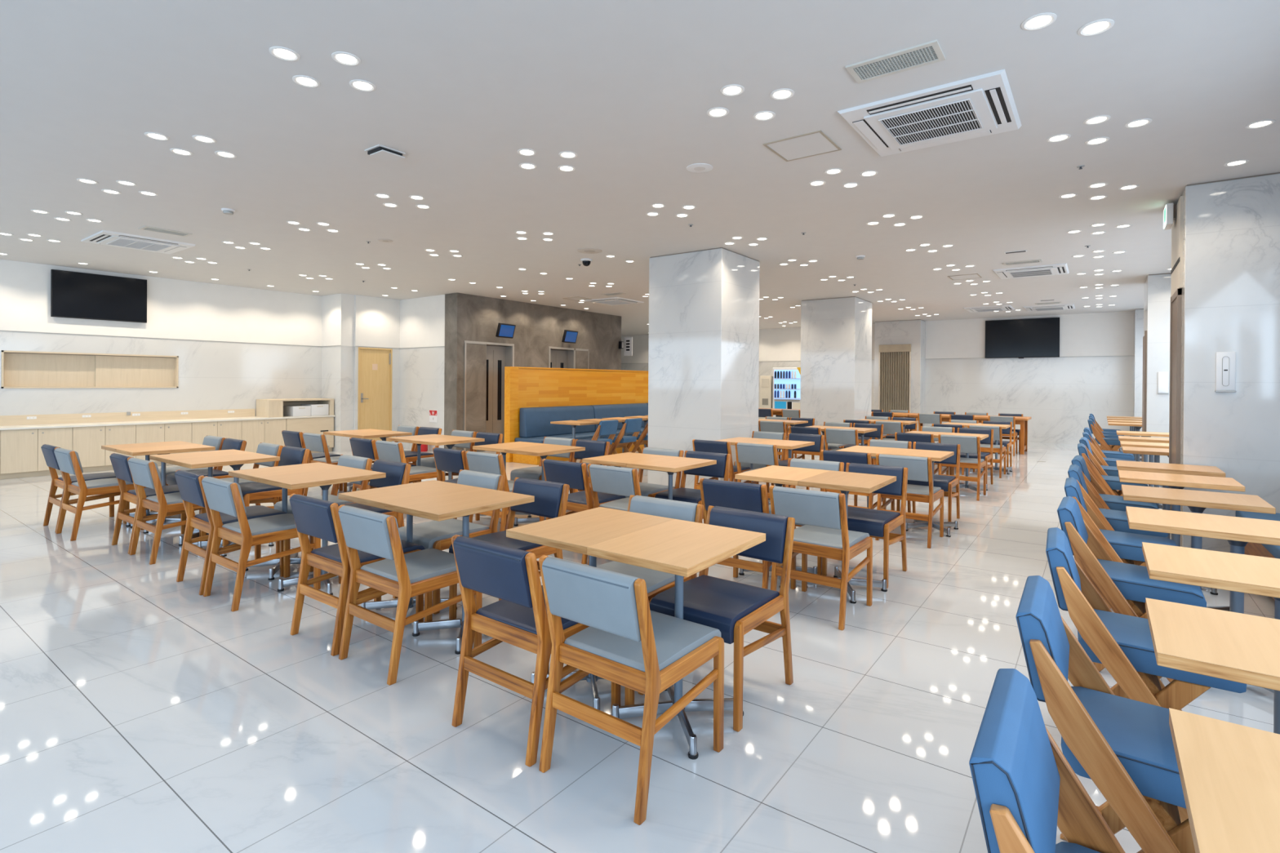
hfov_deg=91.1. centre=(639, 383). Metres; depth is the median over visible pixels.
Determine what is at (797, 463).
dining chair
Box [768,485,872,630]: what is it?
dining chair
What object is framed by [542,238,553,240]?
recessed light
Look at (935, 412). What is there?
dining chair
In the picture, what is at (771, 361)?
trim
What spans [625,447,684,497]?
dining chair
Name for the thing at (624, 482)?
dining chair
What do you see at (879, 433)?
dining chair
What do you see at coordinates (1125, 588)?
chair
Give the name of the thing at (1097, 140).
recessed light
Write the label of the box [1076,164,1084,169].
sprinkler head
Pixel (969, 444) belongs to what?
dining chair
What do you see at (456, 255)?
recessed light
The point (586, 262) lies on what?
dome camera
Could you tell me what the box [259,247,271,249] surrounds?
recessed light
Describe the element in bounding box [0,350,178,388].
hatch
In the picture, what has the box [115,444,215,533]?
pedestal table
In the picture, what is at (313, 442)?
dining chair
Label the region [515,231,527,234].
recessed light
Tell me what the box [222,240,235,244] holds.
recessed light
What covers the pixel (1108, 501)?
chair
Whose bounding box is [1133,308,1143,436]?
pillar
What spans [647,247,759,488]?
pillar
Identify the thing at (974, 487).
pedestal table
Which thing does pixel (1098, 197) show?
recessed light
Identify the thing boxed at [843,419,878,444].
dining chair
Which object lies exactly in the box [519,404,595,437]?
cushion
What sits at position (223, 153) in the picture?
recessed light
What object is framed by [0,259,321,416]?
wall
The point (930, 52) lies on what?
ceiling vent
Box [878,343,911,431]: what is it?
door
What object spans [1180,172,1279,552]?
pillar
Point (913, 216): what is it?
recessed light
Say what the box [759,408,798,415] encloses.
table
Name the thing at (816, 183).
recessed light
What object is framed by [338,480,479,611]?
pedestal table
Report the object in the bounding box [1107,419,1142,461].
table
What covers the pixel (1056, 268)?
air conditioner
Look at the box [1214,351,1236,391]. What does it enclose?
wall panel
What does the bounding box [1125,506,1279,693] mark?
table
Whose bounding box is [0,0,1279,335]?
ceiling
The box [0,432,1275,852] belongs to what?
floor
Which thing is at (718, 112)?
recessed light
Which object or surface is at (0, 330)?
trim
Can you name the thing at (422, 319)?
wall
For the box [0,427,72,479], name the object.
base cabinet
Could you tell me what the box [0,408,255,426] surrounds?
backsplash
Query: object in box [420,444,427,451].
fire extinguisher
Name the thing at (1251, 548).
bench
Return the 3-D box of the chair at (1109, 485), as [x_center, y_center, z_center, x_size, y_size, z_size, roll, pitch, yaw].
[4.961,1.070,6.597,0.589,0.829,0.472,0,0,35]
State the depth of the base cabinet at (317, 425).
12.62 m
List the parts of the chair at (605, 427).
leg, seat, backrest, leg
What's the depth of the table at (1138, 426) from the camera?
11.26 m
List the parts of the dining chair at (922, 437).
backrest, leg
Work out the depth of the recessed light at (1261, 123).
4.23 m
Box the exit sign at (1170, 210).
[1163,202,1177,230]
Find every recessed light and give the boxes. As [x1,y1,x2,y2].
[0,232,13,235]
[17,238,34,240]
[26,233,42,236]
[31,209,49,213]
[46,239,62,242]
[53,217,71,221]
[64,210,83,214]
[76,177,97,183]
[85,218,103,222]
[101,189,121,194]
[115,180,137,186]
[138,191,158,195]
[143,132,169,140]
[169,148,193,155]
[191,134,216,142]
[214,151,236,158]
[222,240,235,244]
[233,246,246,248]
[248,242,261,244]
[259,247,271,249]
[268,46,300,61]
[286,221,301,224]
[292,75,319,87]
[297,227,311,231]
[315,222,330,226]
[325,229,339,232]
[331,51,360,66]
[349,79,376,91]
[374,193,391,198]
[382,202,398,207]
[408,195,425,199]
[415,204,431,208]
[424,248,435,251]
[428,253,439,256]
[448,249,459,252]
[452,254,462,257]
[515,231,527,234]
[515,236,528,239]
[517,148,536,155]
[519,163,537,169]
[542,231,554,235]
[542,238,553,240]
[557,164,575,171]
[558,151,577,158]
[645,212,659,216]
[650,203,665,208]
[675,213,688,217]
[681,204,696,209]
[706,106,728,117]
[720,84,744,96]
[723,242,735,244]
[730,235,742,239]
[747,243,759,245]
[752,111,775,120]
[755,237,768,239]
[769,88,794,99]
[808,180,826,186]
[824,168,842,174]
[842,182,859,187]
[859,170,878,176]
[866,221,879,225]
[881,213,896,217]
[892,222,906,226]
[904,248,916,251]
[908,215,924,218]
[918,243,931,246]
[926,249,938,252]
[941,244,954,247]
[1021,12,1057,30]
[1046,133,1071,142]
[1058,193,1077,198]
[1066,230,1082,233]
[1071,254,1084,257]
[1077,18,1114,35]
[1083,115,1111,124]
[1084,137,1110,145]
[1087,182,1107,187]
[1088,195,1107,199]
[1089,222,1106,226]
[1090,231,1106,234]
[1091,249,1105,252]
[1092,255,1105,257]
[1112,250,1126,253]
[1115,224,1131,227]
[1118,184,1139,190]
[1124,118,1151,128]
[1223,159,1248,166]
[1244,119,1275,128]
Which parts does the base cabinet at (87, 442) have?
door, door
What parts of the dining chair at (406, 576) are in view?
leg, backrest, rail, leg, seat, leg, rail, leg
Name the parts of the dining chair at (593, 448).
leg, backrest, leg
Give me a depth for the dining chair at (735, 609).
2.96 m
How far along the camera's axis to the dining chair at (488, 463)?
5.70 m
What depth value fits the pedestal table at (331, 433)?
8.40 m
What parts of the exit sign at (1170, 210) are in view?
wall arm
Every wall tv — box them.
[50,269,146,323]
[985,317,1059,358]
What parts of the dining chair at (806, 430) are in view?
leg, backrest, rail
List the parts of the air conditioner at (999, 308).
grille frame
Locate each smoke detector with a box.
[221,208,235,214]
[855,255,865,259]
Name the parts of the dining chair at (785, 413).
backrest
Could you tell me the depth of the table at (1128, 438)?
8.13 m
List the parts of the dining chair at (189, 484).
leg, backrest, rail, leg, seat, leg, leg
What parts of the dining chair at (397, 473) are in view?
leg, seat, backrest, rail, leg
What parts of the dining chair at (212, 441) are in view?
seat, backrest, leg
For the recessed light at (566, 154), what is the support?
in the ceiling
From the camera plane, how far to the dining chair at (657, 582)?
3.37 m
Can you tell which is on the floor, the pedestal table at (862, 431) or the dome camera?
the pedestal table at (862, 431)
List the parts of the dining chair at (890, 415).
backrest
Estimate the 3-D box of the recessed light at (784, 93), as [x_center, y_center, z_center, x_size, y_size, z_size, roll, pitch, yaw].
[0.876,-1.776,3.852,0.148,0.006,0.148,0,0,36]
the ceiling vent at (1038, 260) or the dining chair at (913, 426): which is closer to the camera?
the ceiling vent at (1038, 260)
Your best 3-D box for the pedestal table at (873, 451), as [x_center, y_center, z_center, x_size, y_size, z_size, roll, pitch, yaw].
[2.398,1.077,6.589,0.538,0.780,0.707,0,0,36]
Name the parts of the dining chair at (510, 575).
leg, backrest, rail, seat, leg, rail, leg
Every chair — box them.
[40,444,124,533]
[53,447,146,541]
[109,453,200,554]
[128,457,228,564]
[150,435,225,511]
[165,438,246,518]
[174,469,286,595]
[201,475,320,611]
[220,442,283,506]
[240,445,309,509]
[274,454,372,558]
[281,430,342,494]
[289,493,424,656]
[302,432,346,496]
[309,459,411,583]
[337,504,482,685]
[349,437,417,491]
[372,425,418,463]
[375,440,445,484]
[392,469,505,614]
[404,426,441,480]
[416,430,476,480]
[432,447,507,525]
[444,431,502,475]
[448,477,569,619]
[451,534,620,767]
[465,450,544,531]
[510,436,576,517]
[538,555,724,825]
[542,458,626,564]
[566,494,703,695]
[572,439,609,493]
[579,419,618,466]
[587,463,640,564]
[603,417,642,454]
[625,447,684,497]
[626,422,648,453]
[648,505,795,732]
[653,450,730,523]
[692,439,751,489]
[699,478,795,589]
[733,431,786,493]
[734,442,795,498]
[758,408,773,417]
[758,420,796,460]
[762,457,844,574]
[765,416,789,451]
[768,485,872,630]
[771,433,824,491]
[778,417,814,459]
[782,408,799,432]
[789,426,831,458]
[811,422,852,459]
[820,449,886,509]
[822,462,908,588]
[823,427,858,450]
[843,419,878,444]
[843,422,883,464]
[853,439,911,512]
[858,416,889,444]
[871,409,883,412]
[871,411,894,435]
[874,421,903,464]
[875,453,943,548]
[883,409,909,434]
[884,417,917,438]
[894,432,938,475]
[907,441,960,527]
[917,413,942,431]
[920,426,955,475]
[931,423,964,475]
[933,411,955,414]
[937,434,986,501]
[949,414,974,420]
[949,419,978,427]
[949,427,993,484]
[964,412,988,415]
[967,425,1005,478]
[968,668,1124,852]
[980,420,1012,466]
[988,415,1017,456]
[998,413,1022,452]
[1015,575,1195,852]
[1045,527,1246,711]
[1057,496,1206,682]
[1064,477,1177,608]
[1067,464,1168,537]
[1071,455,1158,511]
[1077,443,1148,496]
[1079,436,1119,491]
[1082,431,1135,466]
[1083,426,1134,460]
[1087,419,1126,451]
[1088,415,1124,451]
[1088,417,1122,450]
[1089,413,1121,451]
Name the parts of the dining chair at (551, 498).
leg, seat, leg, backrest, rail, leg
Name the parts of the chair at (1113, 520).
backrest, leg, leg, seat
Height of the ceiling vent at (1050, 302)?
0.010 m
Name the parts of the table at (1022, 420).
leg, leg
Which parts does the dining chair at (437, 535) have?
leg, seat, rail, backrest, leg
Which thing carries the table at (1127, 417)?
on the floor
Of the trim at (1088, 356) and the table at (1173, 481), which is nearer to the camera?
the table at (1173, 481)
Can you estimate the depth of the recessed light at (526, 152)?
4.85 m
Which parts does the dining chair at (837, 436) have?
leg, backrest, leg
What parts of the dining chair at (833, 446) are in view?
seat, backrest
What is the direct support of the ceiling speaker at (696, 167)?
attached to the ceiling
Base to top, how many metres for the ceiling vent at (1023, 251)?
0.010 m
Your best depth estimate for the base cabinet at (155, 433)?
10.57 m
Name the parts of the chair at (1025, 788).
leg, backrest, seat, leg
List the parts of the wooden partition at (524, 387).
post, panel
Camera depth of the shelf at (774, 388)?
19.25 m
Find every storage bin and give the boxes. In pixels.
[283,405,311,416]
[300,404,328,415]
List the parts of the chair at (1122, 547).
backrest, leg, leg, leg, leg, seat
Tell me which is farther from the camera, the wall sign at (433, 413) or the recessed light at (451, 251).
the wall sign at (433, 413)
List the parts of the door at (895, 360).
post, post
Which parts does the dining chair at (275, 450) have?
seat, leg, backrest, leg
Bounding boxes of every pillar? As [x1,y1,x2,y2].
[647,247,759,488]
[800,296,871,444]
[874,319,925,431]
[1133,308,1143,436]
[1143,272,1171,463]
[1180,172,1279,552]
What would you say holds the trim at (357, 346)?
attached to the wall at (376, 319)
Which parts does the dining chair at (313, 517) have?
leg, backrest, rail, leg, seat, leg, rail, leg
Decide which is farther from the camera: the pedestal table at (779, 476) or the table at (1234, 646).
the pedestal table at (779, 476)
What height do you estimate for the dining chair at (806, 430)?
0.811 m
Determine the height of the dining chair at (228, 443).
0.811 m
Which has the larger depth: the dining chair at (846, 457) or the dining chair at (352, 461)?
the dining chair at (846, 457)
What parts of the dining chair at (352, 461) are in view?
leg, seat, leg, backrest, leg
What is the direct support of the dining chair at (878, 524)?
on the floor
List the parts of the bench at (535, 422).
seat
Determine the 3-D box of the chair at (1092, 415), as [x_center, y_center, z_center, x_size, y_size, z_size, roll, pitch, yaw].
[10.324,1.090,13.889,0.589,0.829,0.472,0,0,34]
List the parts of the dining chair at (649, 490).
leg, seat, backrest, rail, leg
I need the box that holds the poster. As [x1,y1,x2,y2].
[774,401,786,408]
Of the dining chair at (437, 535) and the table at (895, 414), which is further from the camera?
the table at (895, 414)
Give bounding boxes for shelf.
[256,398,333,417]
[773,377,799,378]
[773,388,799,389]
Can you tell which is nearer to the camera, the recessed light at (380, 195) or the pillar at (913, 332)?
the recessed light at (380, 195)
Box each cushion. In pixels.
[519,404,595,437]
[590,403,648,431]
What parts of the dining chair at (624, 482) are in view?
leg, backrest, seat, leg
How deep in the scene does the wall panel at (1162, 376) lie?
9.89 m
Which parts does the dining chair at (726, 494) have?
leg, backrest, leg, leg, leg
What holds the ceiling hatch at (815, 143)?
attached to the ceiling
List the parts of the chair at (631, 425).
leg, leg, seat, leg, leg, backrest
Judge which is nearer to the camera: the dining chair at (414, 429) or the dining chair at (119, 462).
the dining chair at (119, 462)
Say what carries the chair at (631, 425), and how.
on the floor
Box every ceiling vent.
[138,225,192,236]
[364,144,405,162]
[600,292,626,295]
[845,39,945,84]
[1002,258,1042,265]
[1004,249,1027,253]
[1035,302,1061,304]
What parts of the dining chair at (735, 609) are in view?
leg, seat, leg, backrest, rail, leg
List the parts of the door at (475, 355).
frame post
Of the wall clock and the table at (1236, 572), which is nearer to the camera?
the table at (1236, 572)
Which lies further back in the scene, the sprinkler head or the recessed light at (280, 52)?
the sprinkler head
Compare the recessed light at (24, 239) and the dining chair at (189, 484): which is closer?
the dining chair at (189, 484)
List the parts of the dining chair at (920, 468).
leg, leg, backrest, rail, seat, leg, rail, leg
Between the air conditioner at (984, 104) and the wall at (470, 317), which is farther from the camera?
the wall at (470, 317)
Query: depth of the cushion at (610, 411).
13.67 m
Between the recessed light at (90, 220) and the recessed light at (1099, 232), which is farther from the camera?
the recessed light at (1099, 232)
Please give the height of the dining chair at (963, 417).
0.811 m
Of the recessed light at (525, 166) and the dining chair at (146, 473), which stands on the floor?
the dining chair at (146, 473)
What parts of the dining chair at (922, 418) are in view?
leg, backrest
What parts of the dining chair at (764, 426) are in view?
backrest, leg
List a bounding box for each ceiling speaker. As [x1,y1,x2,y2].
[377,238,393,242]
[577,248,602,253]
[686,163,713,173]
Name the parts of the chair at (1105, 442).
backrest, leg, seat, leg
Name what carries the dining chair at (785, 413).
on the floor
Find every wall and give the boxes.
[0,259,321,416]
[353,294,399,442]
[399,294,444,450]
[444,293,621,451]
[621,311,1134,444]
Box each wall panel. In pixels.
[1157,372,1168,393]
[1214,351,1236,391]
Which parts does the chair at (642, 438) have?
leg, seat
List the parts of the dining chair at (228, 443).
seat, leg, rail, backrest, leg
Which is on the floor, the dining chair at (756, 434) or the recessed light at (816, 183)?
the dining chair at (756, 434)
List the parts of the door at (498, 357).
door, door, frame post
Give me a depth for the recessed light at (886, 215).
6.61 m
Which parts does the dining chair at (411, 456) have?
leg, seat, rail, backrest, leg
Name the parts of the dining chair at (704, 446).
leg, backrest, leg, seat, rail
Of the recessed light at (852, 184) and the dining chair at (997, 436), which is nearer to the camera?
the recessed light at (852, 184)
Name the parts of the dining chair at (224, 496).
leg, backrest, rail, leg, seat, rail, leg, leg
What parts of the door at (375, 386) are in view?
frame, lock plate, frame, frame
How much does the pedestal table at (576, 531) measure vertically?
0.780 m
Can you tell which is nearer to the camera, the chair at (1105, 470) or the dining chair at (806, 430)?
the chair at (1105, 470)
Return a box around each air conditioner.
[80,230,195,253]
[583,297,644,305]
[837,69,1022,156]
[963,305,1014,312]
[992,262,1069,279]
[1023,303,1075,311]
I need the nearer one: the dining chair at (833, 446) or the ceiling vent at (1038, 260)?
the ceiling vent at (1038, 260)
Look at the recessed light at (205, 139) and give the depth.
4.63 m
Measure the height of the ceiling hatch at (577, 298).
0.007 m
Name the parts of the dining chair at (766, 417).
backrest, leg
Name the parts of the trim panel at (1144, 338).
panel, frame post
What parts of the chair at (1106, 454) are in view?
backrest, leg, leg, seat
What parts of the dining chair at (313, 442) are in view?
leg, backrest, rail, seat, leg, leg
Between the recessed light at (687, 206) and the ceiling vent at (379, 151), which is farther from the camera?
the recessed light at (687, 206)
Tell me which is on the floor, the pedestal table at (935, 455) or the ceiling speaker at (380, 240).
the pedestal table at (935, 455)
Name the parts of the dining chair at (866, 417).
backrest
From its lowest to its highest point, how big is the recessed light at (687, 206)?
0.006 m
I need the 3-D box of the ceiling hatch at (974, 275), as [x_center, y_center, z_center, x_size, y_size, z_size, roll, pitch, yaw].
[5.359,-1.760,10.337,0.440,0.007,0.440,0,0,36]
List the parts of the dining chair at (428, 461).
seat, backrest, leg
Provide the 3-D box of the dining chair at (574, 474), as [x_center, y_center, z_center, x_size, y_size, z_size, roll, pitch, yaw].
[-0.465,1.045,5.403,0.480,0.811,0.608,0,0,37]
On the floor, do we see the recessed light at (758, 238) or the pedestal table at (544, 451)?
the pedestal table at (544, 451)
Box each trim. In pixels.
[0,329,321,346]
[356,346,398,348]
[400,346,444,348]
[621,360,795,364]
[929,355,1120,359]
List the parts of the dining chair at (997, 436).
backrest, rail, seat, leg, leg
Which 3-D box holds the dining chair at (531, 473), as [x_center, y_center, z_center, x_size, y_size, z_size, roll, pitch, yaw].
[-1.093,1.037,7.125,0.480,0.811,0.608,0,0,36]
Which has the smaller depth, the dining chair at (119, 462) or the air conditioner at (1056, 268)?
the dining chair at (119, 462)
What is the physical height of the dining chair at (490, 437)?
0.811 m
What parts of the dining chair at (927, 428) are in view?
backrest, leg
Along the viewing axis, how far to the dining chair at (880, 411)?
15.89 m
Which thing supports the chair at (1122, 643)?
on the floor
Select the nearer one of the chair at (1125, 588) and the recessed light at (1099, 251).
the chair at (1125, 588)
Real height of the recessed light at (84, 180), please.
0.006 m
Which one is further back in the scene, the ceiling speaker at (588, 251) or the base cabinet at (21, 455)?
the base cabinet at (21, 455)
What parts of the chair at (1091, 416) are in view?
seat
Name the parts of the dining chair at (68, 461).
leg, backrest, rail, leg, seat, rail, leg, leg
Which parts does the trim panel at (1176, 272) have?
frame post, panel, header panel, frame post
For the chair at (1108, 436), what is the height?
0.829 m
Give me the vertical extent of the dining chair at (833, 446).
0.811 m
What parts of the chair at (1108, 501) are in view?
backrest, leg, leg, seat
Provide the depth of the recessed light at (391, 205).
6.34 m
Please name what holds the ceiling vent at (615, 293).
in the ceiling
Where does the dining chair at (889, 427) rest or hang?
on the floor
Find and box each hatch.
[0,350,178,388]
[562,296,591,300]
[762,129,841,161]
[947,273,982,279]
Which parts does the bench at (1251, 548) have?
seat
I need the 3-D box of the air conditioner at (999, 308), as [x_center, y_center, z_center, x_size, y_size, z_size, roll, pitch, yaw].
[8.143,-1.734,14.620,0.950,0.041,0.950,0,0,36]
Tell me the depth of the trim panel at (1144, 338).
10.20 m
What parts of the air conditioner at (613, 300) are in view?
grille frame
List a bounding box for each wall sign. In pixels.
[429,409,437,422]
[624,337,632,355]
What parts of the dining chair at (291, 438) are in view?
backrest, leg, seat, leg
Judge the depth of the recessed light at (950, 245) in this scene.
8.04 m
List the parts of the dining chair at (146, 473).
leg, backrest, rail, leg, seat, rail, leg, leg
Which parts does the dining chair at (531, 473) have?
seat, leg, backrest, leg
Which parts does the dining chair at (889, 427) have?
seat, backrest, leg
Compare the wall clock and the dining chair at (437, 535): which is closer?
the dining chair at (437, 535)
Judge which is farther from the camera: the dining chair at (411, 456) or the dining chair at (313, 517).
the dining chair at (411, 456)
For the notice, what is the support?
attached to the door at (375, 386)
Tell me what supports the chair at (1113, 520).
on the floor
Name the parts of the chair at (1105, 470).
backrest, leg, seat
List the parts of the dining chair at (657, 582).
leg, seat, backrest, rail, leg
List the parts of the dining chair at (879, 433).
seat, backrest, leg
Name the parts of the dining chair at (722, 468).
seat, leg, backrest, leg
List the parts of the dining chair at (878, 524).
leg, leg, seat, backrest, leg, rail, leg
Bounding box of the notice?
[372,364,377,369]
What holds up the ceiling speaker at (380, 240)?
attached to the ceiling
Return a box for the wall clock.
[618,341,623,348]
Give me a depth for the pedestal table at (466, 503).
3.59 m
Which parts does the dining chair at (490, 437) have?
backrest, leg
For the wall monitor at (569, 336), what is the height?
0.300 m
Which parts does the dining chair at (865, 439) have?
backrest, rail, seat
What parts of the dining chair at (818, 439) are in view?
seat, leg, backrest, leg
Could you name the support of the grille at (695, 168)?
attached to the ceiling speaker at (696, 167)
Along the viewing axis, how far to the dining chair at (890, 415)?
14.65 m
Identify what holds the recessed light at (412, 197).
in the ceiling
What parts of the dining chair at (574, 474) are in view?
leg, backrest, rail, leg, seat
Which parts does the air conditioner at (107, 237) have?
grille frame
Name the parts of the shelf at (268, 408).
panel, panel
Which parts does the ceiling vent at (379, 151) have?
frame, baffle plate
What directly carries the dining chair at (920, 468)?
on the floor
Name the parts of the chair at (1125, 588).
backrest, leg, leg, leg, seat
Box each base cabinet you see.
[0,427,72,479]
[72,424,135,472]
[135,422,191,466]
[191,420,241,452]
[241,418,286,453]
[286,416,333,453]
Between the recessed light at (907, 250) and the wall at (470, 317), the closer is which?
the recessed light at (907, 250)
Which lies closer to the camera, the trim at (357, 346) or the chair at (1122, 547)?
the chair at (1122, 547)
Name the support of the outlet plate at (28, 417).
attached to the backsplash
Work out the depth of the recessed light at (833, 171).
5.23 m
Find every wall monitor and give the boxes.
[495,322,515,338]
[561,329,577,343]
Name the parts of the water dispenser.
panel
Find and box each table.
[101,440,195,526]
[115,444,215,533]
[149,448,253,546]
[169,453,279,556]
[228,462,350,580]
[257,467,386,595]
[323,429,389,492]
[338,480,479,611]
[342,431,412,440]
[384,487,534,654]
[386,434,457,466]
[410,435,484,479]
[472,441,549,521]
[504,444,585,525]
[506,506,673,710]
[550,420,599,465]
[577,418,624,465]
[582,452,668,466]
[586,519,765,759]
[601,417,646,453]
[625,415,648,453]
[626,456,716,500]
[715,436,774,500]
[734,465,831,587]
[754,439,814,505]
[758,418,781,431]
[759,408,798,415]
[773,419,808,426]
[797,470,896,604]
[807,425,842,447]
[836,445,902,507]
[837,426,876,445]
[856,418,888,423]
[871,411,916,432]
[885,420,917,432]
[885,448,958,537]
[906,431,947,438]
[908,413,1031,454]
[941,422,976,471]
[942,432,988,493]
[973,423,1012,474]
[1106,415,1142,451]
[1106,417,1142,457]
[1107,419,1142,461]
[1107,422,1142,461]
[1115,460,1225,538]
[1116,431,1168,487]
[1118,435,1168,487]
[1118,470,1244,595]
[1120,440,1168,509]
[1121,446,1168,457]
[1121,484,1275,611]
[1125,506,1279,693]
[1142,542,1279,734]
[1145,597,1279,691]
[1168,707,1279,852]
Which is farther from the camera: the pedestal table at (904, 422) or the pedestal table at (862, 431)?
the pedestal table at (904, 422)
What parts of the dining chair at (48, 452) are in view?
leg, backrest, rail, leg, seat, leg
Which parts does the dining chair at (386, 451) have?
backrest, leg, rail, seat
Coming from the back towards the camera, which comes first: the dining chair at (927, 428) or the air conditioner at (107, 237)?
the dining chair at (927, 428)
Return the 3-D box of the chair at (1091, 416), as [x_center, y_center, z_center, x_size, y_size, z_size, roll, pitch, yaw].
[9.725,1.088,13.076,0.589,0.829,0.472,0,0,37]
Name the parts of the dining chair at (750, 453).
leg, backrest, leg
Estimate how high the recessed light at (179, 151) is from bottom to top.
0.006 m
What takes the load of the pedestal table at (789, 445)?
on the floor
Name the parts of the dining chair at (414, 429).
backrest, leg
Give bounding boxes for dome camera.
[580,258,592,266]
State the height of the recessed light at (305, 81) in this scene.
0.006 m
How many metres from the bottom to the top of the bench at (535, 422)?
0.983 m
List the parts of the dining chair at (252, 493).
leg, seat, rail, leg, backrest, leg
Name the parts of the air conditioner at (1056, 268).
grille frame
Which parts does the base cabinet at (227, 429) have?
door, door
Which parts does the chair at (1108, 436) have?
leg, seat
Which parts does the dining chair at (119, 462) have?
leg, backrest, rail, leg, seat, leg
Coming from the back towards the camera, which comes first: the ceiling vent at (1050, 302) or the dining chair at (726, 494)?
the ceiling vent at (1050, 302)
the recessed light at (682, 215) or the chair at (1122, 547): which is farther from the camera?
the recessed light at (682, 215)
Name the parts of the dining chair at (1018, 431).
backrest, leg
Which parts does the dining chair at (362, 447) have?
leg, backrest, leg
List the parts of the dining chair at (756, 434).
seat, leg, backrest, leg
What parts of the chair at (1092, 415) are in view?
seat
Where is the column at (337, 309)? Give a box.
[321,293,354,452]
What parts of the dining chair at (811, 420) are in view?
backrest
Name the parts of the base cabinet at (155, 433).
door, door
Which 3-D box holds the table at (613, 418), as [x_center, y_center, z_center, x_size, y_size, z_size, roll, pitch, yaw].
[-0.290,1.047,11.884,0.680,0.780,0.515,0,0,36]
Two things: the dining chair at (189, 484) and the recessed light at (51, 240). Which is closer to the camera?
the dining chair at (189, 484)
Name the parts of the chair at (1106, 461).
backrest, leg, seat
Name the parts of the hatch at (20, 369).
frame, sliding panel, frame, frame, sliding panel, frame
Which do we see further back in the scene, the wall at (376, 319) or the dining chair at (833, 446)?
the wall at (376, 319)
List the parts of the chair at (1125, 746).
backrest, leg, leg, seat, leg, leg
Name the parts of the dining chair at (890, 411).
backrest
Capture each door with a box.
[357,346,392,441]
[463,340,486,452]
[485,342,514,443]
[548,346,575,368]
[575,348,588,368]
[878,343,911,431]
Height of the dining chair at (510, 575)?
0.811 m
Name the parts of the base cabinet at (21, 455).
door, door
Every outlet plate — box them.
[26,416,36,419]
[82,414,91,417]
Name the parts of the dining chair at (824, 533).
leg, leg, backrest, rail, seat, leg, rail, leg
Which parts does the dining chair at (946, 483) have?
leg, seat, backrest, leg, rail, leg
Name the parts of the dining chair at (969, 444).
leg, leg, backrest, rail, seat, leg, rail, leg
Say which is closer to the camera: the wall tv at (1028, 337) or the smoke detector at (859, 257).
the smoke detector at (859, 257)
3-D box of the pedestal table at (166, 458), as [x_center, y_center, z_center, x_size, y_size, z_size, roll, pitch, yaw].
[-4.000,1.036,5.756,0.555,0.780,0.676,0,0,36]
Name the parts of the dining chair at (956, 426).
backrest, leg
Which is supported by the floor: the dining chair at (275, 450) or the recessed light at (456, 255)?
the dining chair at (275, 450)
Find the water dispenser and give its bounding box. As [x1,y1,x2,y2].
[760,375,773,418]
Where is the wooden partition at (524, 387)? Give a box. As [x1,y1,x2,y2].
[504,366,648,462]
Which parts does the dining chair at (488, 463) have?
leg, backrest, leg, seat, leg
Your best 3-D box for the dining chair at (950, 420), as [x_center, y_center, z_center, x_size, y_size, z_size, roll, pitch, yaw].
[5.811,1.074,11.335,0.480,0.811,0.608,0,0,36]
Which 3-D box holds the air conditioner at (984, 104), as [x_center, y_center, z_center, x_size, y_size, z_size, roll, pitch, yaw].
[1.951,-1.752,4.192,0.950,0.041,0.950,0,0,36]
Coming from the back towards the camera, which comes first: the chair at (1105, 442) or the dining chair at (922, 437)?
the chair at (1105, 442)
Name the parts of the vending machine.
coin panel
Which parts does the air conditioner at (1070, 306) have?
grille frame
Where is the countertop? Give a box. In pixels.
[0,414,335,430]
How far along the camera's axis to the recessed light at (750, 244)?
8.02 m
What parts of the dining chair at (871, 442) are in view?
leg, backrest, leg, leg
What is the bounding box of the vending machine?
[772,367,800,427]
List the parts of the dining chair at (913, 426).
seat, backrest, leg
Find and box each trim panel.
[1142,330,1146,462]
[1168,195,1182,510]
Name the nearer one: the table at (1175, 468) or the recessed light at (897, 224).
the table at (1175, 468)
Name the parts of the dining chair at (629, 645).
leg, backrest, rail, leg, seat, leg, rail, leg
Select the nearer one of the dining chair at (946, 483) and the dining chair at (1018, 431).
the dining chair at (946, 483)
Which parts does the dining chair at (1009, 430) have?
backrest, seat, leg, leg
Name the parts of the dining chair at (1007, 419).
backrest, rail, leg, leg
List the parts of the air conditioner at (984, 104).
grille frame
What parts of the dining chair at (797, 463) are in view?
seat, leg, backrest, leg, leg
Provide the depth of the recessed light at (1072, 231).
7.23 m
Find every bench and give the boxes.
[512,403,648,465]
[1235,511,1279,600]
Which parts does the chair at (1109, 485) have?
backrest, leg, leg, seat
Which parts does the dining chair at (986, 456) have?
leg, seat, backrest, leg, rail, leg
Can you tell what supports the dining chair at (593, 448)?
on the floor
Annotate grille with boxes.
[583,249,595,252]
[693,166,705,170]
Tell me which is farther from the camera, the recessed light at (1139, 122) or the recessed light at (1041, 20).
the recessed light at (1139, 122)
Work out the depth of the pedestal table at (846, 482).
4.44 m
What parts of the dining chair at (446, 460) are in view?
leg, backrest, seat, leg, leg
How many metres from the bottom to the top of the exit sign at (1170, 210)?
0.200 m
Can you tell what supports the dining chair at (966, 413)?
on the floor
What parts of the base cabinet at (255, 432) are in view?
door, door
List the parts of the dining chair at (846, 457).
leg, backrest, rail, leg, leg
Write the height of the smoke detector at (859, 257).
0.049 m
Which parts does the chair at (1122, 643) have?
backrest, leg, leg, leg, seat, leg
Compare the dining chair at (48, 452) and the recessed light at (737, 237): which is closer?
the dining chair at (48, 452)
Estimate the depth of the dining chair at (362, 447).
7.05 m

